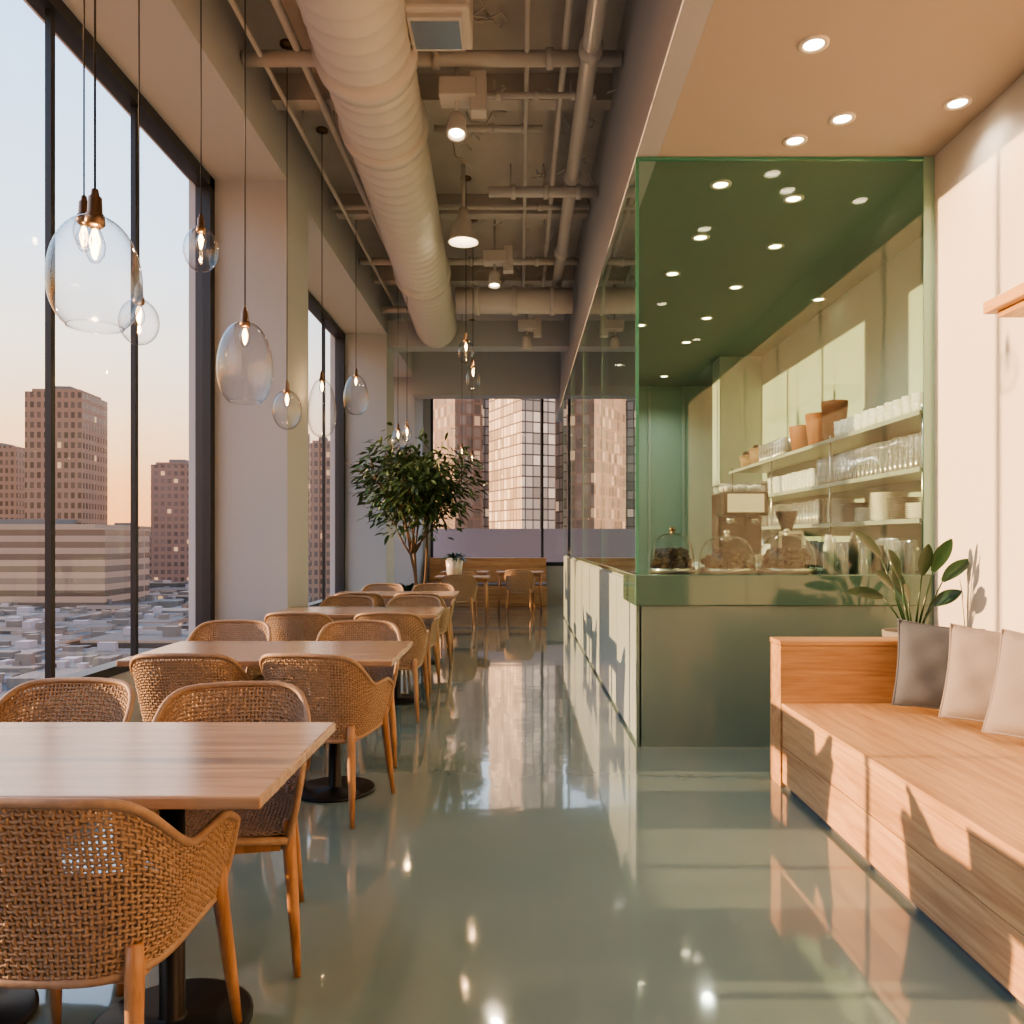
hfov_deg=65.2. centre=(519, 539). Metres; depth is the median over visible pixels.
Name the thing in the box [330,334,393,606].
wall column
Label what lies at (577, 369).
pane
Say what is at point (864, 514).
plate stack
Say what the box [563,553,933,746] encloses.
counter
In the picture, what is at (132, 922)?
dining chair
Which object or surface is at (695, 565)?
kitchen island
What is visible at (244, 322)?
pendant lamp
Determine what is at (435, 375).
beam
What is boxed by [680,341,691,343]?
recessed light
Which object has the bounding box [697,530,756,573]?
glass cake dome
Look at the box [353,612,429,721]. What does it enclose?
dining chair
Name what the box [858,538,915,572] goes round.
glass tumblers
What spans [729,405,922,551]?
shelving
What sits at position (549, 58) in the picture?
pipe
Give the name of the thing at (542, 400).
frame
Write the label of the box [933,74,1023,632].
wall
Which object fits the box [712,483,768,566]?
espresso machine
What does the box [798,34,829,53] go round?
recessed light
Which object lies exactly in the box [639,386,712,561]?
wall
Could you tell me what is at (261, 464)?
wall column
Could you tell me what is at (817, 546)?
jars
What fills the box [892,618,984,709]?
throw cushion
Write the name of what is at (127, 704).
dining chair
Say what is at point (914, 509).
plate stack
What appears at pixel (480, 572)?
wooden table
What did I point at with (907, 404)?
cups
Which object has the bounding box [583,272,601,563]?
pane
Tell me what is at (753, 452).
bread basket
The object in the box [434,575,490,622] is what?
wooden table
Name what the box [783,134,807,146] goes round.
recessed light
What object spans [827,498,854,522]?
plate stack
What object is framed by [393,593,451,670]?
dining chair
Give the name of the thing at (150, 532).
office building
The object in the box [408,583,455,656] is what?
dining chair
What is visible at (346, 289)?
wall
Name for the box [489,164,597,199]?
pipe
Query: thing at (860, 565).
jars
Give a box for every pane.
[563,374,570,554]
[571,335,582,557]
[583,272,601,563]
[602,164,634,573]
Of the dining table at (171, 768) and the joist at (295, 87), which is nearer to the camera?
the dining table at (171, 768)
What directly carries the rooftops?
on the ground
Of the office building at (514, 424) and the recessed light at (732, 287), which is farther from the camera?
the office building at (514, 424)
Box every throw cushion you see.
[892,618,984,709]
[938,623,1000,721]
[981,628,1023,738]
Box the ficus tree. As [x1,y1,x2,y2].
[347,422,488,624]
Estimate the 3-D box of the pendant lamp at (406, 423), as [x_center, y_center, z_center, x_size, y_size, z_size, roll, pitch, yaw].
[-1.398,-2.531,9.900,0.124,2.637,0.124,0,0,0]
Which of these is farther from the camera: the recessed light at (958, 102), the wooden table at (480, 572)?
the wooden table at (480, 572)
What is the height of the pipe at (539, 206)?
0.081 m
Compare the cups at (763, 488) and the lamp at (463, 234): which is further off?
the cups at (763, 488)
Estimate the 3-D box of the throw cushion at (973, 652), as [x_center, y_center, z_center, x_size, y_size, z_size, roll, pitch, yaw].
[2.259,0.655,3.818,0.453,0.487,0.212,0,0,36]
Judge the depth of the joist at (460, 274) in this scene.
11.20 m
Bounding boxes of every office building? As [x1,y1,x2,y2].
[0,443,24,518]
[0,519,148,609]
[25,386,107,524]
[114,523,150,577]
[150,532,150,577]
[151,459,188,581]
[308,434,309,595]
[310,437,329,601]
[433,399,482,528]
[483,399,488,528]
[489,399,554,528]
[555,399,562,528]
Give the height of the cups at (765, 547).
0.211 m
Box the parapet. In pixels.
[433,529,564,561]
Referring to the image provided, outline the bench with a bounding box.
[769,637,1023,1008]
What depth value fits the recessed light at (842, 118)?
4.74 m
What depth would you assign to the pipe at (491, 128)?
6.97 m
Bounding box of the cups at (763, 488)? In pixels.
[746,481,767,491]
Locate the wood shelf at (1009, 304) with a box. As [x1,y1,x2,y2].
[983,282,1023,317]
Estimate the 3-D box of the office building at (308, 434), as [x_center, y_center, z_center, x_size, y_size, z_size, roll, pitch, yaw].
[-112.500,-11.975,373.000,27.000,78.650,26.000,0,0,-17]
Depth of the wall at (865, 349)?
7.87 m
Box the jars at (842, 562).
[836,542,848,569]
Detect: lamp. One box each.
[44,0,142,332]
[73,0,91,251]
[118,0,159,344]
[183,0,218,272]
[216,0,272,402]
[272,39,301,429]
[308,126,335,435]
[343,368,368,414]
[391,423,404,448]
[402,420,411,437]
[447,164,479,247]
[463,175,470,363]
[466,219,479,389]
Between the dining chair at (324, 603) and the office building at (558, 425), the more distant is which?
the office building at (558, 425)
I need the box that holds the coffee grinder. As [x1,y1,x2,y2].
[770,511,803,547]
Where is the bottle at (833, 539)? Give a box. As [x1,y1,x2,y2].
[832,538,837,571]
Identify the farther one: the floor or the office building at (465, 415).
the office building at (465, 415)
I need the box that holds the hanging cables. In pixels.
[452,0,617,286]
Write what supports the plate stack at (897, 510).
in the shelving at (912, 422)
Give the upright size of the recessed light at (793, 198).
0.010 m
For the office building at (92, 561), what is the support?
on the ground
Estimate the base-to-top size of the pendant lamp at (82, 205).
2.771 m
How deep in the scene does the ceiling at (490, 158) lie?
7.73 m
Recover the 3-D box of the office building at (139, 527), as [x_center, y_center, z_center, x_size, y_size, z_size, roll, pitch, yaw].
[-211.312,9.100,430.000,23.625,36.500,20.000,0,0,0]
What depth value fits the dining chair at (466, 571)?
14.44 m
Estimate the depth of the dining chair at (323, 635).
5.23 m
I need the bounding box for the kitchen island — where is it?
[691,562,822,570]
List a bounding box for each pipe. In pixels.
[241,47,622,69]
[330,203,589,210]
[359,256,578,266]
[381,306,455,312]
[434,123,542,133]
[487,80,595,99]
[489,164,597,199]
[552,0,607,286]
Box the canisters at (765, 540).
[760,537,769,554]
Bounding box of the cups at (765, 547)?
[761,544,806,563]
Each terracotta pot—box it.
[789,425,807,450]
[805,412,823,445]
[821,400,847,439]
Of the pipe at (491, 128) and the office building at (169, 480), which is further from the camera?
the office building at (169, 480)
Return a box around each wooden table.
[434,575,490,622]
[440,570,489,574]
[496,570,543,611]
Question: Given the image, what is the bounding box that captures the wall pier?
[713,357,761,493]
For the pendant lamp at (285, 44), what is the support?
hanging from the ceiling at (490, 158)
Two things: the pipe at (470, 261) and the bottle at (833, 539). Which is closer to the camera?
the bottle at (833, 539)
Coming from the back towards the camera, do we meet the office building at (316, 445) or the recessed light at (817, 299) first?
the office building at (316, 445)
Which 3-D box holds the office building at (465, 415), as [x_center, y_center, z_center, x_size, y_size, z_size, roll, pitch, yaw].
[-11.700,-6.725,137.000,4.973,68.150,14.000,0,0,-29]
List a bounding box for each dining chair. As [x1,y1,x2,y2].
[0,677,134,859]
[0,797,241,1023]
[115,681,310,996]
[129,653,264,721]
[159,619,271,721]
[259,653,394,828]
[264,612,348,706]
[302,595,373,685]
[306,620,401,769]
[333,593,385,625]
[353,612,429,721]
[357,583,403,606]
[374,595,441,692]
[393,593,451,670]
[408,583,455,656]
[441,574,477,627]
[448,569,477,606]
[504,569,535,614]
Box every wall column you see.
[189,180,307,676]
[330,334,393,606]
[394,377,423,588]
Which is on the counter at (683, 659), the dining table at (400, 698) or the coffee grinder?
the coffee grinder
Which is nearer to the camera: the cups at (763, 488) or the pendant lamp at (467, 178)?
the pendant lamp at (467, 178)
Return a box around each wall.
[9,600,343,721]
[23,0,411,376]
[424,399,563,603]
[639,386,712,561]
[762,235,922,570]
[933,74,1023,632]
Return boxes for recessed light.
[664,271,680,276]
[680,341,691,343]
[691,234,709,240]
[700,316,713,319]
[710,179,731,189]
[728,284,743,289]
[766,243,784,249]
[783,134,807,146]
[783,194,803,203]
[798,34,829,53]
[811,297,825,301]
[829,111,855,125]
[943,95,972,110]
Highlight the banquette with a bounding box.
[429,557,546,606]
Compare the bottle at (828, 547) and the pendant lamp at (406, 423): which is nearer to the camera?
the bottle at (828, 547)
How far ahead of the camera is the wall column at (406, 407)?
15.60 m
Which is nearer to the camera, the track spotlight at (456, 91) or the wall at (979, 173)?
the wall at (979, 173)
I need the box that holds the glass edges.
[635,156,934,573]
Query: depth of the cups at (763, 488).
9.37 m
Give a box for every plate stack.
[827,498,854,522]
[840,502,869,521]
[854,507,873,520]
[870,492,901,519]
[887,497,920,518]
[905,502,920,518]
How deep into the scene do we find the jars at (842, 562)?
6.77 m
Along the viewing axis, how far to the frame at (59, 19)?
5.66 m
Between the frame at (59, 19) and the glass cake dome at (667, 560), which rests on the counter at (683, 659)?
the glass cake dome at (667, 560)
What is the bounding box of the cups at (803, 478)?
[767,468,828,493]
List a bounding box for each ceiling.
[235,0,625,320]
[639,0,1023,385]
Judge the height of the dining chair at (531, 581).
0.824 m
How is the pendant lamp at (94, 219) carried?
hanging from the ceiling at (490, 158)
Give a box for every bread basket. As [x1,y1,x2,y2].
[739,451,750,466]
[748,445,777,463]
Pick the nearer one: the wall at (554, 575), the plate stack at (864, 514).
the plate stack at (864, 514)
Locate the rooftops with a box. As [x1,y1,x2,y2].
[0,578,309,694]
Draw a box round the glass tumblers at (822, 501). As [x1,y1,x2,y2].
[768,498,828,525]
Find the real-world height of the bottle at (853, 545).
0.280 m
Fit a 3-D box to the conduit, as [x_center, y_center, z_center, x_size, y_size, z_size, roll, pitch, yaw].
[-0.782,-3.689,7.000,2.275,0.318,16.000,0,0,0]
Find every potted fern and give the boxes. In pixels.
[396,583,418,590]
[441,552,466,574]
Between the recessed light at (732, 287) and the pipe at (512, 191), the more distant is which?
the recessed light at (732, 287)
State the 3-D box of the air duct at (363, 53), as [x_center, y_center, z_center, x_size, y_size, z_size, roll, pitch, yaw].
[-1.040,-3.357,5.650,0.690,0.915,13.310,0,0,-2]
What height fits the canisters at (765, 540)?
0.287 m
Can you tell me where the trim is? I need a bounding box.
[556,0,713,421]
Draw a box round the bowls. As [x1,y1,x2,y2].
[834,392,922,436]
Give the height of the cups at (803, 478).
0.191 m
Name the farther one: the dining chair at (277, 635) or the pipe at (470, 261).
the pipe at (470, 261)
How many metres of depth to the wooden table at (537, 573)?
15.10 m
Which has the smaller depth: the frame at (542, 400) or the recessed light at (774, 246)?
the recessed light at (774, 246)
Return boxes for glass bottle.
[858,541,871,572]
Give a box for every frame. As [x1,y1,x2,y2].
[0,0,214,711]
[308,291,344,606]
[431,399,563,565]
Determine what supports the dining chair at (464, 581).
on the floor
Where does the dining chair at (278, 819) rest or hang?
on the floor
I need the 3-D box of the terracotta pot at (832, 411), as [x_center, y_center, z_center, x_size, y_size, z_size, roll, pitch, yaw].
[2.980,-1.110,7.580,0.240,0.400,0.240,0,0,0]
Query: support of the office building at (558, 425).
on the ground
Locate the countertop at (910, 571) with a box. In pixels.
[809,566,918,572]
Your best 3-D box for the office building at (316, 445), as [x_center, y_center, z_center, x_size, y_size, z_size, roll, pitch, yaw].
[-75.938,-5.975,310.000,9.375,66.650,20.000,0,0,-11]
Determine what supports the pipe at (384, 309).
attached to the wall at (346, 289)
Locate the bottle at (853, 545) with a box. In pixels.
[848,532,857,572]
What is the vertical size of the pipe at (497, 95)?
0.154 m
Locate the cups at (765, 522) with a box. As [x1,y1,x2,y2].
[762,514,779,526]
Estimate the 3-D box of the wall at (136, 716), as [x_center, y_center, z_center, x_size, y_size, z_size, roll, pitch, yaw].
[-2.810,1.125,7.000,0.220,0.450,20.000,0,0,0]
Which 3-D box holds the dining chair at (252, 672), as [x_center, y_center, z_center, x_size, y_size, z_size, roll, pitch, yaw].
[-1.880,0.940,5.029,0.559,0.824,0.604,0,0,0]
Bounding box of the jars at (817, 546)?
[806,541,823,567]
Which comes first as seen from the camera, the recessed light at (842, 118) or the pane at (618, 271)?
the recessed light at (842, 118)
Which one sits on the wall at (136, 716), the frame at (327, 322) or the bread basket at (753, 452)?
the frame at (327, 322)
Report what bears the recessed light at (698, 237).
in the ceiling at (748, 87)
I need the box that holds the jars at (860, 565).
[858,543,862,569]
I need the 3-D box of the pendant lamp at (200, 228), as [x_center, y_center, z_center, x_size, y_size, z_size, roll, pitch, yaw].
[-1.814,-2.687,4.550,0.193,2.326,0.193,0,0,0]
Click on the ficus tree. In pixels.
(422, 491)
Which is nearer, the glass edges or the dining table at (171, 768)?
the dining table at (171, 768)
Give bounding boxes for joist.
[272,73,611,109]
[336,194,587,218]
[374,265,573,283]
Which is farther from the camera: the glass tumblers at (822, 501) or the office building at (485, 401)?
the office building at (485, 401)
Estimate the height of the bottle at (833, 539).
0.240 m
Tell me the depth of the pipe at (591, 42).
6.41 m
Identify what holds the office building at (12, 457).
on the ground
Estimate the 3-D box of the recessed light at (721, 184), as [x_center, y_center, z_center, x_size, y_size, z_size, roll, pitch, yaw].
[1.410,-2.494,5.620,0.150,0.010,0.150,0,0,0]
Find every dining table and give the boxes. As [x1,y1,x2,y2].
[0,722,335,1023]
[116,641,412,802]
[265,607,444,704]
[327,591,459,663]
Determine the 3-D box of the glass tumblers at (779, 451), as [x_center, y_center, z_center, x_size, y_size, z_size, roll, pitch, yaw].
[2.933,-1.016,9.108,0.195,0.206,0.906,0,0,0]
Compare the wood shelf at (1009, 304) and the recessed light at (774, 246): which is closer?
the wood shelf at (1009, 304)
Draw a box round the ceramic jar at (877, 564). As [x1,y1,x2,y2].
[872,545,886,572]
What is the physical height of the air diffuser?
0.416 m
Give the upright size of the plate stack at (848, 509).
0.172 m
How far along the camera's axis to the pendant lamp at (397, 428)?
10.49 m
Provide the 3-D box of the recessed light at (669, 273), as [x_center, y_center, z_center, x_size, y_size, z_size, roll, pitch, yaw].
[1.430,-2.494,7.500,0.150,0.010,0.150,0,0,0]
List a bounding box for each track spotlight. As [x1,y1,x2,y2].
[438,67,486,142]
[483,219,512,288]
[518,284,540,348]
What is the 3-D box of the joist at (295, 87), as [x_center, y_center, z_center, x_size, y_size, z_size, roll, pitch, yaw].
[-0.645,-3.740,6.680,2.810,0.220,0.160,0,0,0]
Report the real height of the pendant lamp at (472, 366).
2.050 m
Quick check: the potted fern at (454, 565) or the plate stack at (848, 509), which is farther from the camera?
the potted fern at (454, 565)
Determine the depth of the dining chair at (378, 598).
8.08 m
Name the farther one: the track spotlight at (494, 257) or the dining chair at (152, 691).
the track spotlight at (494, 257)
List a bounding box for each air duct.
[296,0,456,347]
[455,286,572,315]
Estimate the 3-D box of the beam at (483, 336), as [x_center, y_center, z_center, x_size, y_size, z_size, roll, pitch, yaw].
[-0.645,-3.200,12.575,2.810,0.400,0.350,0,0,0]
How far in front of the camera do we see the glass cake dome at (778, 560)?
5.35 m
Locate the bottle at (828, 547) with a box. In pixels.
[823,535,833,572]
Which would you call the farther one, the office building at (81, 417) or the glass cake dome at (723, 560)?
the office building at (81, 417)
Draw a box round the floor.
[27,604,1023,1023]
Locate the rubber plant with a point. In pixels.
(927, 559)
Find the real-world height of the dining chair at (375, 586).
0.824 m
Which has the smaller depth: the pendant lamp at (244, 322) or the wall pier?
the pendant lamp at (244, 322)
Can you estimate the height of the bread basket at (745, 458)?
0.228 m
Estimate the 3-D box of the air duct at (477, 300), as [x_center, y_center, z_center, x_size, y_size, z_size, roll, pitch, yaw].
[-0.075,-3.200,10.700,1.550,0.380,0.380,0,0,0]
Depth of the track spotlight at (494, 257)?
9.35 m
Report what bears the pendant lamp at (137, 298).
hanging from the ceiling at (490, 158)
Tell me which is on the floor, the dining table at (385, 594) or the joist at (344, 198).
the dining table at (385, 594)
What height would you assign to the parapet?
2.620 m
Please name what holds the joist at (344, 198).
attached to the ceiling at (490, 158)
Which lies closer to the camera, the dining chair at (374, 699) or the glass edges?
the dining chair at (374, 699)
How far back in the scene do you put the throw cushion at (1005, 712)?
3.51 m
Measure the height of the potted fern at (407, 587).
0.590 m
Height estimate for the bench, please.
0.800 m
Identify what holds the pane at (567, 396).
on the counter at (683, 659)
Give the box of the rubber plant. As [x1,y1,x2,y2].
[846,530,969,636]
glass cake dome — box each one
[649,527,695,573]
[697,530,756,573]
[757,528,817,573]
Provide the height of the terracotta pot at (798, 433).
0.280 m
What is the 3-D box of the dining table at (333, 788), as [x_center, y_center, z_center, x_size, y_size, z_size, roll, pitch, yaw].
[-1.310,0.972,4.320,1.360,0.757,0.760,0,0,0]
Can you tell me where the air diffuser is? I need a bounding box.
[405,0,472,50]
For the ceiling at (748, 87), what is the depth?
5.19 m
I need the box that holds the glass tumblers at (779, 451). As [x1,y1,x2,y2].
[758,437,791,461]
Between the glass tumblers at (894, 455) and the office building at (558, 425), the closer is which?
the glass tumblers at (894, 455)
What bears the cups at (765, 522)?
in the shelving at (912, 422)
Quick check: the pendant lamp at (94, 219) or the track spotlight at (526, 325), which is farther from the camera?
the track spotlight at (526, 325)
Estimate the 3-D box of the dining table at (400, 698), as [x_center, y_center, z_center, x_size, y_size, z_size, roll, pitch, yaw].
[-1.350,0.972,6.750,1.360,0.757,0.760,0,0,0]
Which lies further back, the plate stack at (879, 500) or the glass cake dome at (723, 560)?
the plate stack at (879, 500)
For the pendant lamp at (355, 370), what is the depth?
9.19 m
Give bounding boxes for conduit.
[228,0,572,320]
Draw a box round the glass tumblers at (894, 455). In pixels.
[817,432,920,484]
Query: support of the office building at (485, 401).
on the ground
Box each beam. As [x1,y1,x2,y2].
[388,321,568,351]
[412,352,559,398]
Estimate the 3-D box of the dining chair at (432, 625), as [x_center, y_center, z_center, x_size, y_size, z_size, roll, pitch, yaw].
[-1.017,0.940,7.359,0.559,0.824,0.604,0,0,6]
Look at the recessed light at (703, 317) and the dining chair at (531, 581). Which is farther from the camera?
the dining chair at (531, 581)
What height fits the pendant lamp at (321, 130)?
2.884 m

